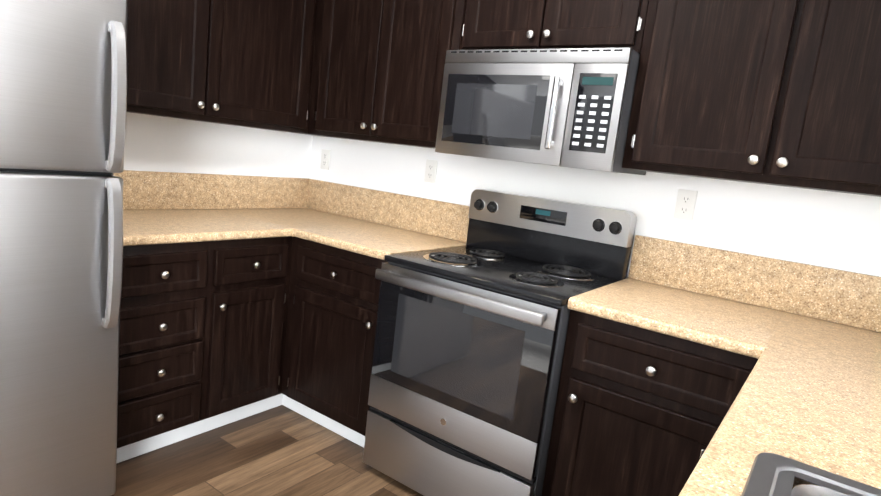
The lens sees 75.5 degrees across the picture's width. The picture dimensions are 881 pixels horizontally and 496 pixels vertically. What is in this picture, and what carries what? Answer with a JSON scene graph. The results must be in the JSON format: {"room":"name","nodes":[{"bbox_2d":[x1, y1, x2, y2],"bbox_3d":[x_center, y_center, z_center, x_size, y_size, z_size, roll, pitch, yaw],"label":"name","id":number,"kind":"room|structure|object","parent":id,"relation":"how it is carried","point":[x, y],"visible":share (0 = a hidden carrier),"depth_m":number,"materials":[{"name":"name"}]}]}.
{"room":"kitchen","nodes":[
{"label":"kitchen","id":0,"kind":"room"},
{"bbox_2d":[124,112,312,177],"bbox_3d":[-1.853,-0.451,2.105,0.200,2.440,3.400,13,11,34],"label":"wall","id":1,"kind":"structure","parent":0,"point":[160,143],"depth_m":2.89,"materials":[{"name":"white paint"}]},
{"bbox_2d":[113,170,308,209],"bbox_3d":[-1.215,-0.285,2.867,0.023,0.179,1.438,13,11,34],"label":"backsplash","id":2,"kind":"structure","parent":1,"relation":"attached to","point":[149,190],"depth_m":2.90,"materials":[{"name":"stone"}]},
{"bbox_2d":[127,0,317,134],"bbox_3d":[-1.090,-1.116,2.494,0.337,1.084,1.105,13,11,34],"label":"upper cabinet","id":3,"kind":"object","parent":1,"relation":"attached to","point":[245,63],"depth_m":2.50,"materials":[{"name":"brown wood"}]},
{"bbox_2d":[111,405,423,495],"bbox_3d":[-0.536,1.111,1.464,3.620,0.120,3.500,13,11,34],"label":"floor","id":4,"kind":"structure","parent":0,"point":[281,450],"depth_m":2.31,"materials":[{"name":"brown wood"}]},
{"bbox_2d":[0,0,127,495],"bbox_3d":[-1.553,-0.017,1.762,0.818,1.765,0.760,13,11,34],"label":"refrigerator","id":5,"kind":"object","parent":4,"relation":"on","point":[63,87],"visible":1,"depth_m":1.71,"materials":[{"name":"grey metal"}]},
{"bbox_2d":[117,236,292,447],"bbox_3d":[-1.198,0.303,2.531,0.646,0.783,0.838,13,11,34],"label":"base cabinet","id":6,"kind":"object","parent":4,"relation":"on","point":[202,330],"visible":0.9,"depth_m":2.33,"materials":[{"name":"brown wood"}]},
{"bbox_2d":[116,393,364,462],"bbox_3d":[-0.594,1.007,1.387,2.115,0.095,2.220,13,11,34],"label":"toe kick","id":7,"kind":"object","parent":4,"relation":"on","point":[132,450],"visible":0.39,"depth_m":2.58,"materials":[{"name":"white plastic"}]},
{"bbox_2d":[281,237,387,435],"bbox_3d":[-0.562,0.312,2.933,1.218,0.783,0.646,13,11,34],"label":"base cabinet","id":8,"kind":"object","parent":4,"relation":"on","point":[333,303],"visible":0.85,"depth_m":2.53,"materials":[{"name":"brown wood"}]},
{"bbox_2d":[123,208,465,259],"bbox_3d":[-0.746,-0.067,2.546,1.219,0.038,1.438,13,11,34],"label":"countertop","id":9,"kind":"structure","parent":8,"relation":"on","point":[168,226],"depth_m":2.56,"materials":[{"name":"stone"}]},
{"bbox_2d":[363,189,636,495],"bbox_3d":[0.213,0.393,2.308,0.758,1.190,0.723,13,11,34],"label":"range","id":10,"kind":"object","parent":4,"relation":"on","point":[470,340],"visible":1,"depth_m":2.11,"materials":[{"name":"grey metal"}]},
{"bbox_2d":[541,309,757,495],"bbox_3d":[1.039,0.680,1.808,1.232,0.783,0.646,13,11,34],"label":"base cabinet","id":11,"kind":"object","parent":4,"relation":"on","point":[640,411],"visible":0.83,"depth_m":1.76,"materials":[{"name":"brown wood"}]},
{"bbox_2d":[567,278,774,355],"bbox_3d":[0.813,0.211,1.948,0.540,0.038,0.625,13,11,34],"label":"countertop","id":12,"kind":"structure","parent":11,"relation":"on","point":[725,324],"depth_m":1.82,"materials":[{"name":"stone"}]},
{"bbox_2d":[679,310,880,495],"bbox_3d":[0.699,0.395,0.733,0.670,0.038,2.748,13,11,34],"label":"countertop","id":13,"kind":"structure","parent":11,"relation":"on","point":[809,393],"depth_m":1.11,"materials":[{"name":"stone"}]},
{"bbox_2d":[741,452,880,495],"bbox_3d":[0.482,0.358,0.418,0.526,0.460,0.836,13,11,34],"label":"sink","id":14,"kind":"object","parent":13,"relation":"in","point":[771,474],"visible":1,"depth_m":0.82,"materials":[{"name":"metal"}]},
{"bbox_2d":[309,136,880,278],"bbox_3d":[0.572,-0.250,2.596,3.620,2.440,0.200,13,11,34],"label":"wall","id":15,"kind":"structure","parent":0,"point":[834,230],"depth_m":2.24,"materials":[{"name":"white paint"}]},
{"bbox_2d":[320,149,330,169],"bbox_3d":[-0.678,-0.522,3.346,0.070,0.115,0.009,13,11,34],"label":"electrical outlet","id":16,"kind":"object","parent":15,"relation":"attached to","point":[325,157],"visible":1,"depth_m":3.34,"materials":[{"name":"white plastic"}]},
{"bbox_2d":[308,0,464,148],"bbox_3d":[-0.191,-1.050,2.731,0.899,1.083,0.366,13,11,34],"label":"upper cabinet","id":17,"kind":"object","parent":15,"relation":"attached to","point":[378,71],"visible":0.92,"depth_m":2.62,"materials":[{"name":"brown wood"}]},
{"bbox_2d":[305,179,469,242],"bbox_3d":[-0.308,-0.217,3.095,1.189,0.179,0.020,13,11,34],"label":"backsplash","id":18,"kind":"structure","parent":15,"relation":"attached to","point":[442,219],"depth_m":3.05,"materials":[{"name":"stone"}]},
{"bbox_2d":[424,159,437,182],"bbox_3d":[-0.050,-0.392,2.903,0.070,0.115,0.009,13,11,34],"label":"electrical outlet","id":19,"kind":"object","parent":15,"relation":"attached to","point":[430,171],"visible":1,"depth_m":2.90,"materials":[{"name":"white plastic"}]},
{"bbox_2d":[459,0,648,53],"bbox_3d":[0.500,-1.090,2.230,0.760,0.688,0.366,13,11,34],"label":"upper cabinet","id":20,"kind":"object","parent":15,"relation":"attached to","point":[521,24],"visible":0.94,"depth_m":2.12,"materials":[{"name":"brown wood"}]},
{"bbox_2d":[435,48,645,174],"bbox_3d":[0.411,-0.545,2.282,0.756,0.413,0.455,13,11,34],"label":"over-the-range microwave","id":21,"kind":"object","parent":20,"relation":"attached to","point":[567,107],"visible":1,"depth_m":2.09,"materials":[{"name":"grey metal"}]},
{"bbox_2d":[673,189,697,220],"bbox_3d":[0.948,-0.168,2.202,0.070,0.115,0.009,13,11,34],"label":"electrical outlet","id":22,"kind":"object","parent":15,"relation":"attached to","point":[685,205],"visible":1,"depth_m":2.20,"materials":[{"name":"white plastic"}]},
{"bbox_2d":[622,0,880,196],"bbox_3d":[1.280,-0.712,1.698,1.233,1.083,0.366,13,11,34],"label":"upper cabinet","id":23,"kind":"object","parent":15,"relation":"attached to","point":[786,93],"visible":1,"depth_m":1.74,"materials":[{"name":"brown wood"}]},
{"bbox_2d":[628,235,880,332],"bbox_3d":[1.267,0.145,1.989,1.200,0.179,0.020,13,11,34],"label":"backsplash","id":24,"kind":"structure","parent":15,"relation":"attached to","point":[848,298],"depth_m":2.03,"materials":[{"name":"stone"}]}
]}

